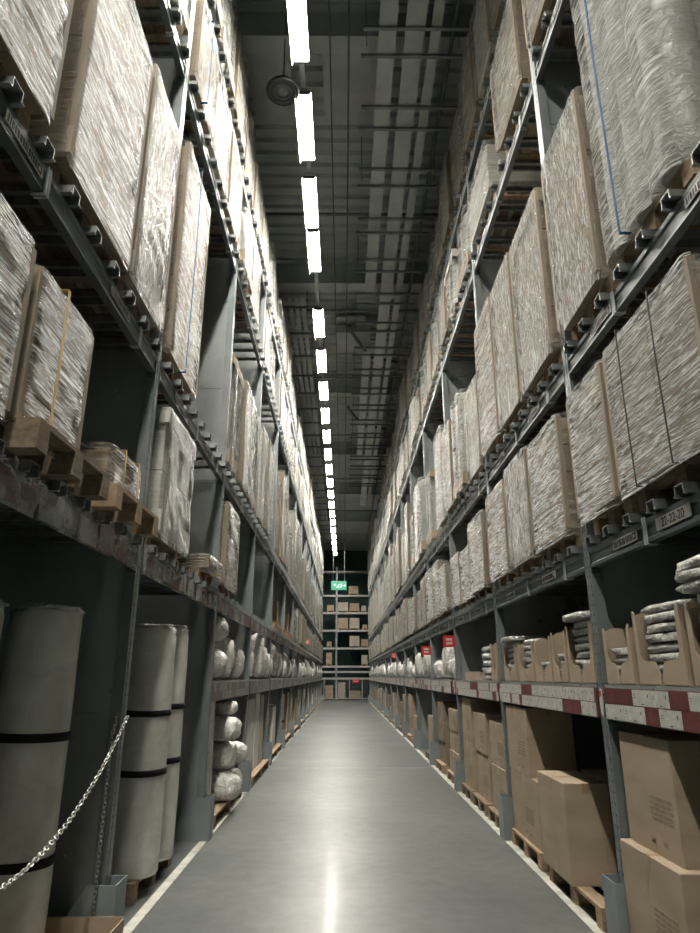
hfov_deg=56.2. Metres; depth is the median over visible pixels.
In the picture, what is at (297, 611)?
load
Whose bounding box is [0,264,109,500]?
load
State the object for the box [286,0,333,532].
strip light
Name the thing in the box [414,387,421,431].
load
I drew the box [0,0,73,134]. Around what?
load
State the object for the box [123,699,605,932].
floor
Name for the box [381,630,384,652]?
bundle
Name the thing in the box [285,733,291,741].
pallet
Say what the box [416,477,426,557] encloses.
bundle
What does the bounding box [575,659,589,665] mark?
pack
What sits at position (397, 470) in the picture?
load
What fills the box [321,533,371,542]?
ceiling beam
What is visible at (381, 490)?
bundle
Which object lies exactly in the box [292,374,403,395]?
ceiling beam
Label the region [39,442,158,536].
load
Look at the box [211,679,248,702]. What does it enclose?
shelf
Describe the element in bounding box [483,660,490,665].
pack
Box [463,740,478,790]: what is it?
carton
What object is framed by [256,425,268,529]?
load
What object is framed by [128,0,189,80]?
shelf
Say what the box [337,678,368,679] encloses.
shelf
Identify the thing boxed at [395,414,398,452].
bundle
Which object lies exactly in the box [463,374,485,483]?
load
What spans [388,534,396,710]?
frame
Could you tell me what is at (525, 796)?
carton
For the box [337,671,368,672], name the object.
shelf
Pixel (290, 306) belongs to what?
cable tray
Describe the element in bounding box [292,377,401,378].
pipe
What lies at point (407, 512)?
load
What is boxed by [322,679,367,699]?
gate
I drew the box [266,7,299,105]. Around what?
loudspeaker
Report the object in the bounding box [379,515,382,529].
shelf
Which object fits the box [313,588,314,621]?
bundle
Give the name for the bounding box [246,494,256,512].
tray
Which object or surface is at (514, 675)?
carton
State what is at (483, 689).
shelf
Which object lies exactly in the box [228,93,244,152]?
tray
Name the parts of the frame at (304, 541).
panel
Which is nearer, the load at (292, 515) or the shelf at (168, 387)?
the shelf at (168, 387)
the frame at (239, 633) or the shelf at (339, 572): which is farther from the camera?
the shelf at (339, 572)
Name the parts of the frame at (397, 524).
post, panel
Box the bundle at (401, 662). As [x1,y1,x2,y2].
[397,661,403,677]
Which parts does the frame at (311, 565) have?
panel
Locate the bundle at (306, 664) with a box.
[304,658,307,676]
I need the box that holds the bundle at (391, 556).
[391,556,394,600]
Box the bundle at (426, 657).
[423,655,430,677]
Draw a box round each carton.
[246,698,254,759]
[248,693,259,768]
[258,694,263,763]
[268,706,275,748]
[272,601,278,623]
[283,692,288,734]
[285,612,288,631]
[292,697,296,725]
[298,698,300,714]
[326,653,331,665]
[327,605,333,611]
[338,602,347,611]
[338,618,347,629]
[349,586,357,594]
[349,603,358,611]
[349,618,358,629]
[349,636,359,647]
[361,606,365,611]
[361,639,367,647]
[361,655,367,665]
[387,695,390,705]
[393,693,396,703]
[393,704,396,719]
[400,702,403,715]
[400,715,403,726]
[403,694,404,709]
[408,694,416,715]
[409,715,413,735]
[413,715,416,728]
[428,715,432,736]
[428,734,433,743]
[437,701,456,721]
[437,720,449,741]
[439,739,450,764]
[448,708,457,731]
[450,729,458,753]
[450,749,459,771]
[461,697,500,743]
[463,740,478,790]
[474,712,501,755]
[477,750,493,803]
[489,720,504,769]
[490,643,498,680]
[491,763,506,809]
[503,644,522,680]
[506,705,576,777]
[510,768,542,851]
[517,641,536,681]
[533,635,553,681]
[537,770,617,885]
[550,630,570,682]
[565,621,597,683]
[581,769,618,873]
[602,623,640,684]
[618,731,699,868]
[620,838,699,932]
[631,602,698,686]
[683,604,699,686]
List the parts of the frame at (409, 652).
post, panel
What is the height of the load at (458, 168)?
1.357 m
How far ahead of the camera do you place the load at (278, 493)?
13.69 m
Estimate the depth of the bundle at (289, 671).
17.16 m
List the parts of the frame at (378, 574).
post, panel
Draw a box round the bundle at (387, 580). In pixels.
[386,567,388,608]
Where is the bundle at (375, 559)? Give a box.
[374,549,376,568]
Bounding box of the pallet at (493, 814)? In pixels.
[487,806,498,827]
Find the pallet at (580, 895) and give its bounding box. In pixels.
[549,866,607,932]
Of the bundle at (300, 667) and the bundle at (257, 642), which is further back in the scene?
the bundle at (300, 667)
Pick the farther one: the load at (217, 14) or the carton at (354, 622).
the carton at (354, 622)
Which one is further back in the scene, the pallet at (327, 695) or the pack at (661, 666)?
the pallet at (327, 695)
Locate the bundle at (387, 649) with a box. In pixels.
[385,628,388,650]
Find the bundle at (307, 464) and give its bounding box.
[305,463,308,491]
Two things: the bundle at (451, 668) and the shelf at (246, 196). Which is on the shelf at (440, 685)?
the bundle at (451, 668)
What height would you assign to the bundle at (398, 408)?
1.108 m
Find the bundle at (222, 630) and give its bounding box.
[215,615,228,642]
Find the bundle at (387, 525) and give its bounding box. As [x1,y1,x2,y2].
[385,501,389,528]
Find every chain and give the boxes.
[0,715,128,890]
[90,712,118,916]
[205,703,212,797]
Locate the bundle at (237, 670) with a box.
[220,645,244,679]
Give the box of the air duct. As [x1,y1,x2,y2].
[337,324,370,349]
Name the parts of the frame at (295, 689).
panel, post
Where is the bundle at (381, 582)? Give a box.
[381,582,383,617]
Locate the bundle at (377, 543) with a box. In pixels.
[376,543,377,565]
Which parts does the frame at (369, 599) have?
post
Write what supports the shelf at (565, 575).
attached to the frame at (640, 579)
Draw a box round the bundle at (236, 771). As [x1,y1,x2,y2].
[212,767,242,784]
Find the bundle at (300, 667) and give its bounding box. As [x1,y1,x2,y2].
[299,662,301,675]
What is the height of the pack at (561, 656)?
0.050 m
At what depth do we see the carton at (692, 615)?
3.13 m
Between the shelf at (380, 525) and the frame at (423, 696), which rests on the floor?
the frame at (423, 696)
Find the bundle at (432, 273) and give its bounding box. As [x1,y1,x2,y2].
[428,242,437,309]
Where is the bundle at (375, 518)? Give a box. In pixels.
[374,518,375,543]
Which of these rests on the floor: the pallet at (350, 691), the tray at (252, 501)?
the pallet at (350, 691)
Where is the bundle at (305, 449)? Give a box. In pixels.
[304,449,306,477]
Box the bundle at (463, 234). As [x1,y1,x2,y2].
[456,204,473,294]
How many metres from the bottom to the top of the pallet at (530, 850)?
0.130 m
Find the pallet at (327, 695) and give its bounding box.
[325,685,332,699]
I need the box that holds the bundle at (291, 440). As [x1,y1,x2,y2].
[289,431,292,468]
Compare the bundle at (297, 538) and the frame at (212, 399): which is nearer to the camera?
the frame at (212, 399)
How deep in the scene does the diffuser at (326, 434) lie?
22.38 m
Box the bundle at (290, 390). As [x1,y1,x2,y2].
[287,354,292,402]
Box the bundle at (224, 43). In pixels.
[215,0,238,96]
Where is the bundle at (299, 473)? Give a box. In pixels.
[297,465,300,497]
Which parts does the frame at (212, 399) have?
post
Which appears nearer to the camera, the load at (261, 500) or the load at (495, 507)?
the load at (495, 507)
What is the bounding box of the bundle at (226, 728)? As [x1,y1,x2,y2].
[214,715,241,740]
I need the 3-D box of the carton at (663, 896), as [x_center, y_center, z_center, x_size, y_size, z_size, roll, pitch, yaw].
[2.023,2.290,3.403,0.902,0.491,0.722,0,-18,-1]
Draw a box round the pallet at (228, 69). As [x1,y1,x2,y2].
[220,27,234,96]
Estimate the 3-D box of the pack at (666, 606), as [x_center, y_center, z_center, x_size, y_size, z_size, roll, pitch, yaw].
[1.967,0.756,3.516,0.649,0.050,0.515,1,-18,-2]
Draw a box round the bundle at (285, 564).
[281,491,288,568]
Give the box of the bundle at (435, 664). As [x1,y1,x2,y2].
[433,660,444,678]
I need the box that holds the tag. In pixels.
[599,689,603,716]
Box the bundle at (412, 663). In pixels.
[407,661,414,677]
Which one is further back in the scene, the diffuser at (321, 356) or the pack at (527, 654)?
the diffuser at (321, 356)
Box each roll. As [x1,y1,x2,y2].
[0,599,9,642]
[0,603,85,932]
[111,623,176,880]
[159,624,188,861]
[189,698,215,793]
[282,694,284,728]
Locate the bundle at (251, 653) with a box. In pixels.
[249,650,253,676]
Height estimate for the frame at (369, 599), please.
9.050 m
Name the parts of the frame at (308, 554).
panel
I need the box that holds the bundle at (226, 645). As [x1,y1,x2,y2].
[213,638,234,679]
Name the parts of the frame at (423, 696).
post, panel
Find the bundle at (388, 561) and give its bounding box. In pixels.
[388,561,391,605]
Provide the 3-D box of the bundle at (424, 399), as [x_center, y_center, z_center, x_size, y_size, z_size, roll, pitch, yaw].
[2.076,-1.610,13.481,1.154,1.108,0.819,0,-18,-1]
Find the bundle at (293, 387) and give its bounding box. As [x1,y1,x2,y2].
[291,378,294,416]
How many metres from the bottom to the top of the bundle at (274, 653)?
0.763 m
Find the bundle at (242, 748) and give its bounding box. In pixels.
[231,741,247,763]
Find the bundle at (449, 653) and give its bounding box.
[444,647,454,678]
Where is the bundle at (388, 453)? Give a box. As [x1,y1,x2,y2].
[386,447,390,486]
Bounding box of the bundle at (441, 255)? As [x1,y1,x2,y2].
[435,207,459,277]
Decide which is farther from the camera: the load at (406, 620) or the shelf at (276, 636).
the load at (406, 620)
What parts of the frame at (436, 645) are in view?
post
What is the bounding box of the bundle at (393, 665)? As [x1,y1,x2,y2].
[392,662,395,676]
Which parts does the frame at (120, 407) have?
post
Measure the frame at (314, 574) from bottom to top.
9.050 m
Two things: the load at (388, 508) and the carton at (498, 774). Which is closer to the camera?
the carton at (498, 774)
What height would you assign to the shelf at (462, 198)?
0.225 m
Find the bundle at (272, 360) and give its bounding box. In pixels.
[262,342,274,400]
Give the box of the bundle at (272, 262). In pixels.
[267,241,276,309]
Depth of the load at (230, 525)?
7.72 m
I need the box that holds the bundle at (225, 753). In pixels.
[212,741,237,768]
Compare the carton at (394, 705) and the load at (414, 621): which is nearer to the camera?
the load at (414, 621)
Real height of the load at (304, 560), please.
1.557 m
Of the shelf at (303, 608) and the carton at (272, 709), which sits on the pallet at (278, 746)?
the carton at (272, 709)
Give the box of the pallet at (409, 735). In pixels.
[407,733,412,741]
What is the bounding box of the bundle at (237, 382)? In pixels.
[225,354,243,483]
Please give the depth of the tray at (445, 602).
10.18 m
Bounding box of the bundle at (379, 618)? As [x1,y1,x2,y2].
[378,577,380,621]
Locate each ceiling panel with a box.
[246,53,294,122]
[322,54,376,122]
[335,315,364,337]
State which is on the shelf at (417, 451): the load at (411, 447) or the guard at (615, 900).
the load at (411, 447)
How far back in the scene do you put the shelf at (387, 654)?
24.66 m
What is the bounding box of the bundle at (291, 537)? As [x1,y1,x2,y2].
[288,533,292,580]
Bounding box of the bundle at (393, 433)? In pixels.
[392,433,393,469]
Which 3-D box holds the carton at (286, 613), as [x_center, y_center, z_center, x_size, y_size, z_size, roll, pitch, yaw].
[-1.899,4.208,17.440,0.502,0.601,0.402,0,-18,-1]
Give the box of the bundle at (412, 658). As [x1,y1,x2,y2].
[407,655,414,664]
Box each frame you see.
[0,0,195,916]
[135,113,244,825]
[184,246,266,767]
[251,329,281,741]
[269,380,291,732]
[283,415,298,721]
[292,469,303,715]
[299,534,306,710]
[304,519,310,706]
[308,533,313,703]
[311,531,316,701]
[314,578,317,699]
[317,585,319,697]
[318,592,321,695]
[320,596,322,694]
[335,567,337,699]
[369,599,372,694]
[370,592,372,695]
[372,586,375,697]
[374,578,377,699]
[376,523,381,701]
[380,560,385,703]
[383,519,390,706]
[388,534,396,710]
[392,450,404,714]
[399,444,415,721]
[407,375,432,738]
[419,325,456,741]
[435,238,496,761]
[463,117,606,796]
[526,1,699,883]
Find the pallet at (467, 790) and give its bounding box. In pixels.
[461,782,478,802]
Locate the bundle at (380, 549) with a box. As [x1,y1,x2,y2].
[379,527,381,551]
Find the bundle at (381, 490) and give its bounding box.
[380,489,382,516]
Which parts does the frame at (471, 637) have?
post, panel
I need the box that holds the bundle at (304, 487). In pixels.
[303,487,305,515]
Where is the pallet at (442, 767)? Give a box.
[436,759,449,773]
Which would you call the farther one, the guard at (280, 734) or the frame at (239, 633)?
the guard at (280, 734)
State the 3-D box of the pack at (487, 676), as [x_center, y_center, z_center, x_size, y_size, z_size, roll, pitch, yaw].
[1.931,2.440,7.586,0.728,0.071,0.450,0,-18,-1]
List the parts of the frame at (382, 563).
post, panel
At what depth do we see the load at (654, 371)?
3.33 m
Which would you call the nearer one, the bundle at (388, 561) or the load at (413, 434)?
the load at (413, 434)
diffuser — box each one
[314,311,323,336]
[317,351,325,371]
[320,383,327,399]
[322,409,328,422]
[323,431,329,442]
[325,449,330,458]
[326,465,331,473]
[328,491,332,497]
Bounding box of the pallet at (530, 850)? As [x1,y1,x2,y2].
[511,828,548,871]
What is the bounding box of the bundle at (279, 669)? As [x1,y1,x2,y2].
[271,652,281,677]
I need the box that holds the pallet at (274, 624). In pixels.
[272,622,278,630]
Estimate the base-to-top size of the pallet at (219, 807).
0.130 m
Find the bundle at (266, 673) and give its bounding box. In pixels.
[258,653,270,678]
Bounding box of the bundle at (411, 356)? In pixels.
[410,346,420,387]
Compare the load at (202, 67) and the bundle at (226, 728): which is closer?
the load at (202, 67)
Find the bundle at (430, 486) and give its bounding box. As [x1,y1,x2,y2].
[425,470,441,548]
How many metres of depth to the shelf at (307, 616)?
24.93 m
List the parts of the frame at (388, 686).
post, panel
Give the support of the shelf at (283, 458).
attached to the frame at (279, 589)
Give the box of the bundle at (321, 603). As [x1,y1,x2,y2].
[320,603,321,634]
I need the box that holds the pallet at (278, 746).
[272,743,281,755]
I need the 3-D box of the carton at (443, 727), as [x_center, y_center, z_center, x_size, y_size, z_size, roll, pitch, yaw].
[2.031,4.537,11.272,0.952,0.301,0.702,0,-18,-1]
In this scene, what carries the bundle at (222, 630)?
on the bundle at (220, 659)
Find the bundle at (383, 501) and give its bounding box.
[382,476,384,504]
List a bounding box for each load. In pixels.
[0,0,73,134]
[0,0,152,282]
[0,193,36,424]
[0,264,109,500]
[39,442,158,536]
[57,63,180,337]
[143,405,196,559]
[156,139,210,406]
[177,553,222,584]
[183,0,219,147]
[193,74,231,199]
[205,130,242,249]
[210,0,223,29]
[218,501,239,596]
[228,28,248,155]
[232,380,254,498]
[234,237,260,326]
[242,100,255,206]
[250,162,262,245]
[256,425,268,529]
[257,205,268,274]
[261,439,274,537]
[263,309,270,377]
[269,272,278,333]
[274,477,280,557]
[277,470,286,562]
[278,403,286,448]
[278,408,290,456]
[279,379,284,431]
[281,312,287,375]
[283,328,291,388]
[286,519,289,575]
[289,447,297,485]
[289,510,296,586]
[294,608,299,642]
[297,539,301,592]
[298,535,301,596]
[299,477,301,504]
[300,614,303,645]
[301,430,302,460]
[301,558,302,599]
[301,619,304,646]
[302,558,305,603]
[302,619,306,647]
[304,497,306,523]
[306,497,307,528]
[307,506,309,533]
[309,476,312,508]
[309,480,311,504]
[309,633,311,650]
[311,584,312,617]
[312,633,315,654]
[312,637,313,653]
[313,496,314,518]
[315,541,316,565]
[315,596,316,626]
[315,641,317,656]
[316,587,317,627]
[317,522,319,546]
[319,603,320,632]
[367,551,368,570]
[369,607,370,635]
[371,533,373,551]
[371,598,372,632]
[373,587,376,627]
[375,589,377,626]
[375,637,377,656]
[376,591,379,623]
[377,500,379,531]
[378,635,380,653]
[379,587,382,617]
[381,528,382,548]
[382,583,383,614]
[383,473,386,498]
[383,624,386,651]
[384,515,385,539]
[384,560,388,609]
[386,623,389,649]
[387,491,390,523]
[388,488,392,518]
[388,545,393,603]
[389,446,391,477]
[391,616,395,646]
[392,543,397,597]
[393,431,396,461]
[393,470,396,506]
[394,617,399,644]
[395,544,399,594]
[396,466,399,497]
[396,528,401,590]
[396,608,401,642]
[398,455,403,487]
[399,381,407,429]
[399,613,403,641]
[400,442,405,479]
[401,532,406,584]
[401,604,407,640]
[402,370,407,419]
[403,597,412,638]
[404,432,408,469]
[404,502,412,576]
[404,531,409,581]
[406,355,412,404]
[407,598,413,636]
[408,417,422,457]
[409,394,422,445]
[411,597,421,633]
[412,318,419,373]
[413,484,421,562]
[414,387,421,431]
[417,591,425,630]
[418,284,426,352]
[420,576,428,628]
[421,272,436,331]
[424,331,442,400]
[425,568,438,624]
[432,559,449,620]
[433,425,448,528]
[436,280,475,355]
[438,150,464,247]
[438,563,452,617]
[441,418,459,514]
[449,103,467,209]
[450,551,468,609]
[458,31,498,157]
[460,545,478,604]
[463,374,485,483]
[467,139,540,251]
[467,509,492,599]
[470,0,497,100]
[474,295,538,461]
[485,479,520,586]
[489,0,505,30]
[490,0,540,159]
[490,252,565,433]
[503,445,546,576]
[509,186,562,395]
[521,0,584,48]
[526,412,582,559]
[541,86,671,339]
[565,358,674,534]
[602,250,699,512]
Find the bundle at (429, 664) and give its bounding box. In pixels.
[428,659,430,675]
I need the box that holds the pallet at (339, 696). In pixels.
[338,682,344,699]
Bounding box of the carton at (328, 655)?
[326,653,331,665]
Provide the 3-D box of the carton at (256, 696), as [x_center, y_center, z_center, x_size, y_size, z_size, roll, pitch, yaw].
[-1.819,4.290,10.684,0.600,1.120,0.550,0,-18,-1]
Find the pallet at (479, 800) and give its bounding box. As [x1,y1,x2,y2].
[472,792,493,816]
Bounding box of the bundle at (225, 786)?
[211,771,241,801]
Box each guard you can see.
[66,875,126,916]
[174,794,214,841]
[235,760,251,791]
[262,741,272,764]
[274,729,285,748]
[288,721,294,736]
[296,715,300,728]
[300,711,305,722]
[305,707,309,717]
[380,704,383,713]
[384,707,387,717]
[388,710,393,722]
[394,715,399,728]
[402,721,409,736]
[413,729,428,748]
[429,741,439,764]
[453,760,464,791]
[497,794,513,840]
[602,874,629,932]
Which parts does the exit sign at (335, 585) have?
hanging rod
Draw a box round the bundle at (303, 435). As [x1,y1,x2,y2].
[303,435,304,469]
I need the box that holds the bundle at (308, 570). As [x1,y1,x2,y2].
[306,568,310,613]
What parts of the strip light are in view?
strip light, strip light, strip light, light trunking, strip light, strip light, strip light, strip light, strip light, strip light, strip light, strip light, strip light, strip light, strip light, strip light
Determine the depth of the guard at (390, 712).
22.52 m
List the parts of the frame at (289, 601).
panel, post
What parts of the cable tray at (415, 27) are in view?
drop rod, drop rod, drop rod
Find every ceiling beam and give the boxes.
[233,2,475,54]
[274,259,430,289]
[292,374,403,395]
[305,440,391,456]
[312,482,381,495]
[315,511,376,522]
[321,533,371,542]
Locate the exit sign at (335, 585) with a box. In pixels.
[331,540,346,589]
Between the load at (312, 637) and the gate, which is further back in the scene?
the gate
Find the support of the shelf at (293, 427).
attached to the frame at (279, 589)
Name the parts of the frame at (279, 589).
panel, post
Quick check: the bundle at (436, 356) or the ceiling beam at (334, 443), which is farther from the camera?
the ceiling beam at (334, 443)
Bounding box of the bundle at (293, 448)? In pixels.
[289,441,294,482]
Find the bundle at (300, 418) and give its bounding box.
[297,414,302,453]
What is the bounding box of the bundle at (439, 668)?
[436,661,450,678]
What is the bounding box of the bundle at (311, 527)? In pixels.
[311,527,312,548]
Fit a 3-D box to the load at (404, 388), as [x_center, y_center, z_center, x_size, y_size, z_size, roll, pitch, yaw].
[2.009,-1.869,17.674,1.165,1.257,0.824,0,-18,-1]
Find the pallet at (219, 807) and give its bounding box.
[213,786,241,829]
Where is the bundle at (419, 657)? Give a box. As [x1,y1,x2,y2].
[415,652,425,677]
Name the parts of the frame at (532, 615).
post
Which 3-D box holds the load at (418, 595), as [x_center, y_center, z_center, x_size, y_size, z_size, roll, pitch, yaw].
[2.052,3.108,14.000,1.170,0.857,0.828,0,-18,-1]
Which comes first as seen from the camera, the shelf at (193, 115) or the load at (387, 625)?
the shelf at (193, 115)
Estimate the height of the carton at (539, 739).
0.581 m
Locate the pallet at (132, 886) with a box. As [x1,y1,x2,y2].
[125,858,170,905]
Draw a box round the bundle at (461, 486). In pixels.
[450,388,472,503]
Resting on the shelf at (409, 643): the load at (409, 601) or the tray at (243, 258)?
the load at (409, 601)
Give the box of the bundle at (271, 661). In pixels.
[270,659,272,674]
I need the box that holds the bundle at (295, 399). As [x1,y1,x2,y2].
[292,380,296,424]
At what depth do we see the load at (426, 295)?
12.91 m
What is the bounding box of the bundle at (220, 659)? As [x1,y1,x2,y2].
[213,648,227,678]
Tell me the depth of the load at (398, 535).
18.92 m
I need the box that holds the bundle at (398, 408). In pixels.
[397,401,402,442]
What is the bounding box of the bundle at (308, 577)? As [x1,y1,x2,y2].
[307,577,309,610]
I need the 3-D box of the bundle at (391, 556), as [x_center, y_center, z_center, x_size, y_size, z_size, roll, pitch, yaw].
[1.966,3.744,21.800,1.155,1.558,0.818,0,-18,-1]
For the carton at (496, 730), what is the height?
0.451 m
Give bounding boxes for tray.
[45,917,123,932]
[217,0,221,24]
[226,449,239,480]
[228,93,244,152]
[239,249,252,291]
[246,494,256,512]
[257,238,266,271]
[267,372,274,393]
[275,327,282,351]
[280,290,329,539]
[349,0,471,505]
[417,541,426,555]
[423,304,432,331]
[427,530,440,545]
[427,608,437,618]
[429,278,436,308]
[432,351,440,378]
[436,244,459,275]
[440,596,451,609]
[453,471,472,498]
[458,250,470,292]
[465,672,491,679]
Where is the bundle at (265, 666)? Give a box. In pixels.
[256,647,267,678]
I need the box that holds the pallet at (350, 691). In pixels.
[350,691,360,699]
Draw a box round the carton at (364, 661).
[361,655,367,665]
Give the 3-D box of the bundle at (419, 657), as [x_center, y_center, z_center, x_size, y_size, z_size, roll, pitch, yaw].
[1.662,4.437,14.686,0.421,0.593,0.357,0,-18,-1]
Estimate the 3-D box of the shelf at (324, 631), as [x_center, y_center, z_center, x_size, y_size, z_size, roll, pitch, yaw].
[-2.849,11.609,46.184,3.680,0.130,1.100,0,-18,-1]
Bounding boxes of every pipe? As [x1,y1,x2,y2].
[266,212,437,216]
[287,309,418,311]
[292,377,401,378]
[306,434,391,435]
[313,478,381,479]
[315,510,376,510]
[328,0,340,542]
[344,0,349,539]
[347,325,397,363]
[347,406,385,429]
[366,0,460,542]
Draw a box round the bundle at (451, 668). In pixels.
[448,658,455,678]
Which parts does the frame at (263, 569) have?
post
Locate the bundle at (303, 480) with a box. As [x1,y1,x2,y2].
[301,475,304,511]
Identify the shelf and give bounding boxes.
[0,76,160,377]
[0,438,141,572]
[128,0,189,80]
[138,545,219,611]
[157,359,226,484]
[182,76,239,273]
[205,0,244,169]
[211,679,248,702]
[217,593,253,629]
[223,471,257,535]
[233,267,264,371]
[242,173,267,296]
[249,678,269,693]
[251,616,272,639]
[255,524,275,564]
[261,364,280,431]
[266,291,282,368]
[269,678,282,691]
[271,628,285,645]
[273,555,287,583]
[278,425,290,471]
[281,363,291,417]
[283,678,291,687]
[284,637,294,650]
[286,576,295,597]
[289,465,297,500]
[290,413,298,452]
[292,677,298,685]
[293,643,300,653]
[294,591,301,607]
[296,495,303,521]
[298,448,304,475]
[299,677,303,684]
[300,647,305,656]
[301,601,306,615]
[302,517,307,538]
[304,476,308,498]
[305,611,310,621]
[307,534,311,552]
[308,497,311,518]
[309,617,313,626]
[311,514,314,532]
[311,548,314,563]
[323,571,335,574]
[323,595,335,597]
[323,612,335,614]
[323,630,335,632]
[337,612,367,614]
[337,630,367,632]
[337,648,367,649]
[337,666,368,667]
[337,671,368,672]
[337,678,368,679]
[338,571,367,574]
[338,595,368,598]
[376,560,379,572]
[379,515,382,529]
[379,548,383,563]
[380,617,384,626]
[382,497,386,517]
[382,534,387,552]
[384,610,388,621]
[384,650,389,658]
[385,677,389,683]
[386,476,392,496]
[387,517,393,538]
[388,601,394,615]
[389,647,395,656]
[390,677,396,684]
[391,449,398,474]
[392,495,400,521]
[394,591,402,607]
[395,643,403,653]
[396,677,404,685]
[398,413,407,453]
[399,466,409,500]
[401,576,412,597]
[402,637,414,650]
[405,678,415,687]
[407,364,420,417]
[408,425,423,471]
[411,556,426,583]
[413,629,429,645]
[416,678,431,690]
[419,291,437,367]
[421,366,443,431]
[425,525,449,564]
[428,616,453,639]
[431,678,456,695]
[436,178,467,296]
[440,269,475,372]
[447,472,486,535]
[451,594,494,629]
[456,679,500,703]
[465,0,509,181]
[471,77,541,274]
[484,361,566,485]
[493,546,587,612]
[501,680,601,721]
[531,0,587,83]
[563,142,699,378]
[585,482,699,573]
[603,683,699,733]
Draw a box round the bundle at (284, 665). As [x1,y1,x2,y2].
[283,661,286,676]
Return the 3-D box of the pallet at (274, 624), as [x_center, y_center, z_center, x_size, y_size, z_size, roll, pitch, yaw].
[-2.026,3.179,13.022,1.140,0.130,0.750,0,-18,-1]
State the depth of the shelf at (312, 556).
28.88 m
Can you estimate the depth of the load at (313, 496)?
28.97 m
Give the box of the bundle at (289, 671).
[283,659,291,677]
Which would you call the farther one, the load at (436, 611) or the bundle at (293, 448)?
the bundle at (293, 448)
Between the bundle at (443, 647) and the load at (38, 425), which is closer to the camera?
the load at (38, 425)
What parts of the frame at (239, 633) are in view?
post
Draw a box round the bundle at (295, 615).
[293,613,296,640]
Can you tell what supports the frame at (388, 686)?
on the floor
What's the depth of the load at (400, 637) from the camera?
18.55 m
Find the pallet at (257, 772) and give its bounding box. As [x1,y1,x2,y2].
[251,759,268,787]
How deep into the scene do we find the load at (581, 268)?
4.55 m
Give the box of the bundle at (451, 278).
[444,248,475,327]
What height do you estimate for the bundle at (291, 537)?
1.258 m
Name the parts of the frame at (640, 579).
post, panel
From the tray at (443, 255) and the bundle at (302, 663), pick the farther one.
the bundle at (302, 663)
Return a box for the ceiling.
[235,0,473,550]
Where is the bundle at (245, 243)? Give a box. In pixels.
[236,205,253,292]
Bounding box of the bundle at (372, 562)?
[371,562,372,580]
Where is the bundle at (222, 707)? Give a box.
[215,700,237,714]
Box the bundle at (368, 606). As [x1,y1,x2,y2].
[368,606,369,636]
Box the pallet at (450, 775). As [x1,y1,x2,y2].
[447,769,453,782]
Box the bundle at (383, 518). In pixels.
[382,518,384,543]
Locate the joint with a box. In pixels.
[306,721,387,721]
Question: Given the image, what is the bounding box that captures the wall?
[322,551,370,697]
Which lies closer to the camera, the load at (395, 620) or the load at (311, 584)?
the load at (395, 620)
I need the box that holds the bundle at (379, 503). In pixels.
[378,503,379,524]
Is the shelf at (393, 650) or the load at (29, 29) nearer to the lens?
the load at (29, 29)
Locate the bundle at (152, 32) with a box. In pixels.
[134,0,189,42]
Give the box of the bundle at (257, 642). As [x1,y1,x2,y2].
[249,633,264,678]
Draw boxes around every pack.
[482,646,489,652]
[482,653,490,659]
[482,667,491,672]
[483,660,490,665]
[483,674,491,679]
[501,636,547,642]
[506,642,522,647]
[523,638,540,644]
[523,645,530,650]
[523,657,530,662]
[524,651,530,656]
[541,662,548,667]
[558,653,564,659]
[562,611,590,622]
[572,627,587,636]
[574,620,590,628]
[574,636,588,643]
[575,643,589,650]
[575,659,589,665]
[576,651,589,658]
[612,647,627,655]
[613,656,627,664]
[640,598,697,614]
[644,610,674,624]
[645,631,677,643]
[646,621,676,633]
[646,642,678,653]
[649,652,678,662]
[657,664,663,672]
[674,567,699,582]
[675,579,699,593]
[676,555,699,571]
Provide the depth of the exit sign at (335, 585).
40.22 m
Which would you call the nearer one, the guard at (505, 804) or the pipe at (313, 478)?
the guard at (505, 804)
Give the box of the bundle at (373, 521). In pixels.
[372,521,374,546]
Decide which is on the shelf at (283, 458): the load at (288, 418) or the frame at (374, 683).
the load at (288, 418)
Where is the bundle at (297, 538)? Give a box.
[295,520,298,590]
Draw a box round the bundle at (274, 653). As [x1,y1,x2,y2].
[270,644,278,677]
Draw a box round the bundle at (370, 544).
[369,544,370,563]
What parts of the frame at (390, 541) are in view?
post, panel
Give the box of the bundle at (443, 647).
[442,647,451,678]
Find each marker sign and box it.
[422,646,430,654]
[443,636,454,646]
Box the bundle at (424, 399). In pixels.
[421,357,443,418]
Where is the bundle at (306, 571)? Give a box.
[306,571,307,608]
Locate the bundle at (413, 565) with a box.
[410,515,417,570]
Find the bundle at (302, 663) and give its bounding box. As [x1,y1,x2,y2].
[299,660,304,672]
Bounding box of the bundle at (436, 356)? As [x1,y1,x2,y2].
[431,312,440,380]
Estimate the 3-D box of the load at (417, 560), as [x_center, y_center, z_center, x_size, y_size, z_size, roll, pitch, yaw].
[2.040,1.337,14.600,1.166,1.757,0.823,0,-18,-1]
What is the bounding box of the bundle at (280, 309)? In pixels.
[271,299,283,352]
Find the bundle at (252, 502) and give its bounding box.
[246,405,259,513]
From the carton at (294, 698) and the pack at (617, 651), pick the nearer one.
the pack at (617, 651)
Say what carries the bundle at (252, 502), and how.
on the shelf at (232, 494)
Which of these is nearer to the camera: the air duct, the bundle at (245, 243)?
the bundle at (245, 243)

